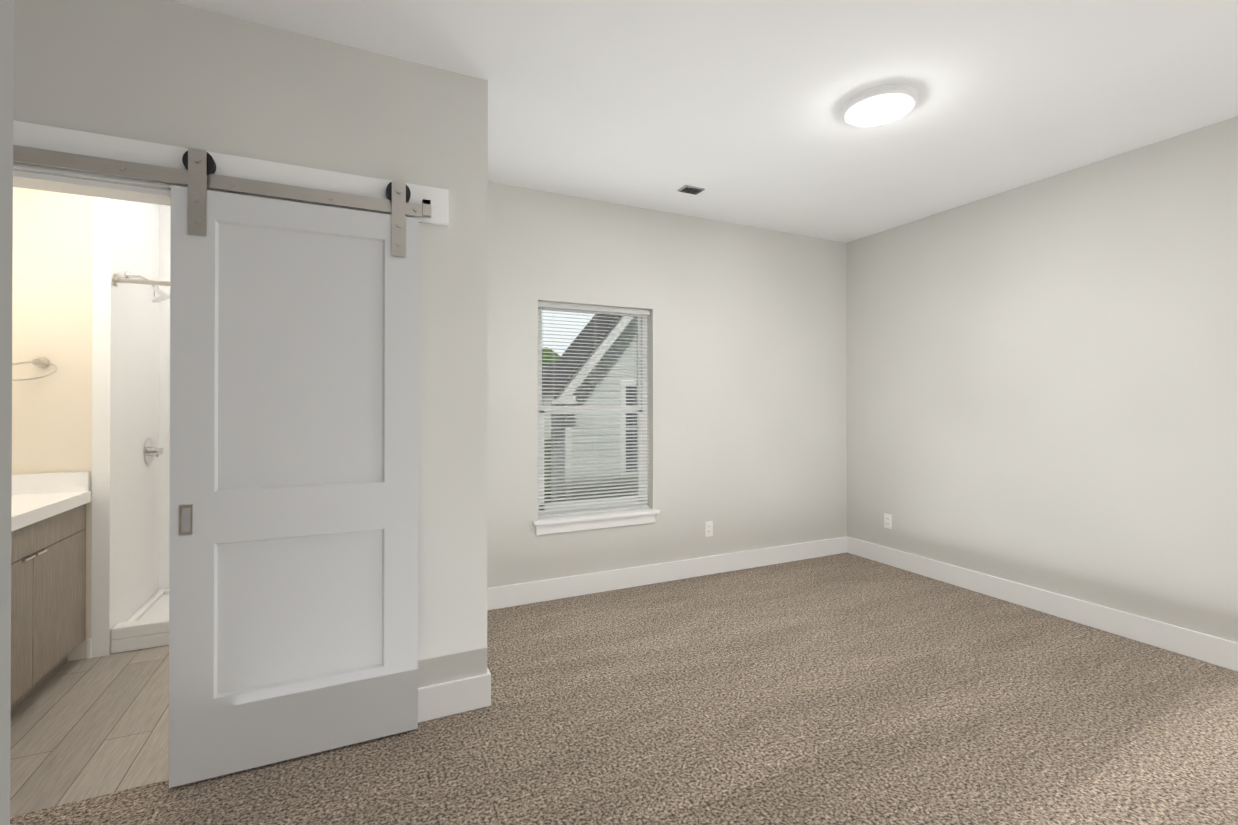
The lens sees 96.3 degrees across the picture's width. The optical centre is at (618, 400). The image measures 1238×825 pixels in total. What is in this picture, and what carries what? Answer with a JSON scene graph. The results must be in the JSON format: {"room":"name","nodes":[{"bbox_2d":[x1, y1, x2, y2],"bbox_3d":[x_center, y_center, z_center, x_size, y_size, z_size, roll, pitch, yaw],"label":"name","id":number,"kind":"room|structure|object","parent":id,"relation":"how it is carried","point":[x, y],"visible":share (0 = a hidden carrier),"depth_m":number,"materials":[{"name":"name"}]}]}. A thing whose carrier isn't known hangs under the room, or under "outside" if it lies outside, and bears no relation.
{"room":"empty bedroom","nodes":[
{"label":"empty bedroom","id":0,"kind":"room"},
{"bbox_2d":[0,0,13,824],"bbox_3d":[-0.031,-0.048,-0.767,0.150,2.740,2.756,0,0,-26],"label":"wall","id":1,"kind":"structure","parent":0,"point":[6,126],"depth_m":0.50,"materials":[{"name":"beige paint"}]},
{"bbox_2d":[12,187,79,660],"bbox_3d":[-3.052,-0.034,2.801,0.530,2.740,0.120,0,0,-26],"label":"wall","id":2,"kind":"structure","parent":0,"point":[45,312],"depth_m":2.81,"materials":[{"name":"beige paint"}]},
{"bbox_2d":[12,357,56,380],"bbox_3d":[-2.862,-0.154,2.693,0.209,0.126,0.239,0,0,-26],"label":"towel ring","id":3,"kind":"object","parent":2,"relation":"attached to","point":[41,362],"visible":0.73,"depth_m":2.74,"materials":[{"name":"silver metal"}]},
{"bbox_2d":[10,645,168,816],"bbox_3d":[-2.174,1.377,2.916,2.460,0.080,2.260,0,0,-26],"label":"floor","id":4,"kind":"structure","parent":0,"point":[83,729],"depth_m":2.23,"materials":[{"name":"wood"}]},
{"bbox_2d":[11,471,90,712],"bbox_3d":[-2.767,0.811,2.266,0.583,1.046,1.058,0,0,-26],"label":"bathroom vanity","id":5,"kind":"object","parent":4,"relation":"on","point":[48,573],"visible":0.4,"depth_m":2.53,"materials":[{"name":"brown wood"}]},
{"bbox_2d":[111,589,168,653],"bbox_3d":[-2.142,1.272,3.604,1.554,0.135,0.789,0,0,-26],"label":"shower pan","id":6,"kind":"object","parent":4,"relation":"on","point":[145,625],"visible":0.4,"depth_m":3.00,"materials":[{"name":"white plastic"}]},
{"bbox_2d":[78,195,161,659],"bbox_3d":[-2.896,-0.032,3.235,0.126,2.740,0.780,0,0,-26],"label":"wall","id":7,"kind":"structure","parent":0,"point":[124,371],"depth_m":3.02,"materials":[{"name":"white paint"}]},
{"bbox_2d":[87,639,90,658],"bbox_3d":[-2.739,1.284,2.203,0.583,0.100,1.220,0,0,-26],"label":"baseboard","id":8,"kind":"structure","parent":7,"relation":"attached to","point":[88,648],"depth_m":2.87,"materials":[{"name":"white wood"}]},
{"bbox_2d":[113,274,169,285],"bbox_3d":[-1.992,-0.641,3.298,1.557,0.064,0.064,0,0,-26],"label":"curtain rod","id":9,"kind":"object","parent":7,"relation":"attached to","point":[117,280],"visible":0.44,"depth_m":2.99,"materials":[{"name":"silver metal"}]},
{"bbox_2d":[124,271,169,301],"bbox_3d":[-2.673,-0.640,3.151,0.201,0.164,0.094,0,0,-26],"label":"shower head","id":10,"kind":"object","parent":7,"relation":"attached to","point":[158,295],"visible":0.83,"depth_m":3.14},
{"bbox_2d":[144,438,162,464],"bbox_3d":[-2.888,0.319,3.456,0.078,0.170,0.186,0,0,-26],"label":"shower valve","id":11,"kind":"object","parent":7,"relation":"attached to","point":[150,450],"visible":1,"depth_m":3.43,"materials":[{"name":"silver metal"}]},
{"bbox_2d":[162,205,170,589],"bbox_3d":[-2.394,-0.029,3.998,1.690,2.740,0.126,0,0,-26],"label":"wall","id":12,"kind":"structure","parent":0,"point":[166,210],"depth_m":3.65,"materials":[{"name":"white paint"}]},
{"bbox_2d":[13,0,459,687],"bbox_3d":[-2.060,-0.037,1.790,2.990,2.740,0.120,0,0,-26],"label":"wall","id":13,"kind":"structure","parent":0,"point":[165,72],"depth_m":2.13,"materials":[{"name":"beige paint"}]},
{"bbox_2d":[13,145,430,217],"bbox_3d":[-1.530,-0.786,1.932,1.668,0.068,0.045,0,0,-26],"label":"track","id":14,"kind":"object","parent":13,"relation":"attached to","point":[38,156],"visible":0.94,"depth_m":1.97,"materials":[{"name":"silver metal"}]},
{"bbox_2d":[169,147,418,787],"bbox_3d":[-1.177,0.222,2.075,0.801,2.200,0.055,0,0,-26],"label":"barn door","id":15,"kind":"structure","parent":14,"relation":"hanging from","point":[293,586],"depth_m":2.05,"materials":[{"name":"white paint"}]},
{"bbox_2d":[13,120,447,225],"bbox_3d":[-1.560,0.221,2.017,1.790,2.225,0.142,0,0,-26],"label":"door frame","id":16,"kind":"structure","parent":13,"relation":"attached to","point":[32,135],"depth_m":1.93,"materials":[{"name":"white wood"}]},
{"bbox_2d":[418,672,489,722],"bbox_3d":[-1.039,1.264,2.199,0.990,0.140,0.017,0,0,-26],"label":"baseboard","id":17,"kind":"structure","parent":13,"relation":"attached to","point":[440,700],"depth_m":2.35,"materials":[{"name":"white wood"}]},
{"bbox_2d":[459,74,487,678],"bbox_3d":[-1.118,-0.031,3.425,0.120,2.740,2.260,0,0,-26],"label":"wall","id":18,"kind":"structure","parent":0,"point":[473,369],"depth_m":2.40,"materials":[{"name":"beige paint"}]},
{"bbox_2d":[487,667,490,705],"bbox_3d":[-0.798,1.267,2.911,0.017,0.140,1.094,0,0,-26],"label":"baseboard","id":19,"kind":"structure","parent":18,"relation":"attached to","point":[487,667],"depth_m":2.42,"materials":[{"name":"white wood"}]},
{"bbox_2d":[10,553,1237,824],"bbox_3d":[0.354,1.369,0.997,6.670,0.080,5.920,0,0,-26],"label":"floor carpet","id":20,"kind":"object","parent":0,"point":[844,689],"visible":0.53,"depth_m":2.25,"materials":[{"name":"brown carpet"}]},
{"bbox_2d":[487,182,846,587],"bbox_3d":[0.515,-0.028,4.276,3.560,2.740,0.150,0,0,-26],"label":"wall","id":21,"kind":"structure","parent":0,"point":[747,387],"depth_m":4.20,"materials":[{"name":"beige paint"}]},
{"bbox_2d":[538,307,646,514],"bbox_3d":[-0.195,0.067,3.981,0.873,1.469,0.067,0,0,-26],"label":"window","id":22,"kind":"structure","parent":21,"relation":"in","point":[643,322],"depth_m":4.01,"materials":[{"name":"white plastic"}]},
{"bbox_2d":[538,301,649,517],"bbox_3d":[-0.165,0.066,3.920,0.859,1.463,0.045,0,0,-26],"label":"window blinds","id":23,"kind":"object","parent":22,"relation":"attached to","point":[596,309],"visible":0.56,"depth_m":3.92,"materials":[{"name":"white plastic"}]},
{"bbox_2d":[533,508,659,534],"bbox_3d":[-0.155,0.848,3.895,0.945,0.095,0.125,0,0,-26],"label":"window sill","id":24,"kind":"structure","parent":21,"relation":"attached to","point":[559,524],"depth_m":3.85,"materials":[{"name":"white wood"}]},
{"bbox_2d":[487,537,845,609],"bbox_3d":[0.465,1.272,4.155,3.370,0.140,0.017,0,0,-26],"label":"baseboard","id":25,"kind":"structure","parent":21,"relation":"attached to","point":[505,596],"depth_m":4.04,"materials":[{"name":"white wood"}]},
{"bbox_2d":[705,521,712,536],"bbox_3d":[0.693,0.992,4.270,0.070,0.116,0.008,0,0,-26],"label":"electrical outlet","id":26,"kind":"object","parent":21,"relation":"attached to","point":[708,528],"visible":1,"depth_m":4.27,"materials":[{"name":"white plastic"}]},
{"bbox_2d":[166,0,1237,242],"bbox_3d":[0.141,-1.459,1.455,6.670,0.100,6.910,0,0,-26],"label":"ceiling","id":27,"kind":"structure","parent":0,"point":[732,108],"depth_m":2.49,"materials":[{"name":"white paint"}]},
{"bbox_2d":[678,185,704,194],"bbox_3d":[0.479,-1.394,3.683,0.150,0.012,0.100,0,0,-26],"label":"air vent","id":28,"kind":"object","parent":27,"relation":"attached to","point":[690,189],"visible":0.98,"depth_m":3.67,"materials":[{"name":"grey metal"}]},
{"bbox_2d":[842,84,916,126],"bbox_3d":[1.229,-1.384,2.623,0.320,0.041,0.320,0,0,-26],"label":"ceiling light","id":29,"kind":"object","parent":27,"relation":"attached to","point":[880,105],"visible":1,"depth_m":2.57,"materials":[{"name":"white plastic"}]},
{"bbox_2d":[847,116,1237,642],"bbox_3d":[3.329,-0.035,2.339,0.150,2.740,5.770,0,0,-26],"label":"wall","id":30,"kind":"structure","parent":0,"point":[1042,384],"depth_m":3.38,"materials":[{"name":"beige paint"}]},
{"bbox_2d":[884,513,891,528],"bbox_3d":[2.196,0.988,4.526,0.008,0.116,0.070,0,0,-26],"label":"electrical outlet","id":31,"kind":"object","parent":30,"relation":"attached to","point":[887,520],"visible":1,"depth_m":4.52,"materials":[{"name":"white plastic"}]},
{"bbox_2d":[846,536,1237,671],"bbox_3d":[3.222,1.265,2.366,0.014,0.140,5.620,0,0,-26],"label":"baseboard","id":32,"kind":"structure","parent":30,"relation":"attached to","point":[1214,650],"depth_m":3.37,"materials":[{"name":"white wood"}]},
{"label":"outside","id":33,"kind":"structure","parent":0,"visible":0},
{"bbox_2d":[544,439,550,502],"bbox_3d":[-9.106,2.115,36.524,75.000,0.210,66.100,0,0,-26],"label":"ground","id":34,"kind":"structure","parent":33,"point":[547,469],"depth_m":15.47,"materials":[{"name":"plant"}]},
{"bbox_2d":[542,364,553,437],"bbox_3d":[-3.621,-0.073,32.004,11.800,4.150,7.800,0,0,-26],"label":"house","id":35,"kind":"structure","parent":34,"relation":"on","point":[545,422],"depth_m":28.16,"materials":[{"name":"grey wood"}]},
{"bbox_2d":[542,347,559,362],"bbox_3d":[-5.632,-0.844,38.530,3.530,5.745,2.771,0,0,-26],"label":"tree","id":36,"kind":"object","parent":34,"relation":"on","point":[551,354],"depth_m":38.13,"materials":[{"name":"green plant"}]},
{"bbox_2d":[542,314,636,501],"bbox_3d":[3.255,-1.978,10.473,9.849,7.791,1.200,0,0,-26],"label":"house","id":37,"kind":"structure","parent":34,"relation":"on","point":[599,359],"depth_m":8.65,"materials":[{"name":"grey wood"}]}
]}

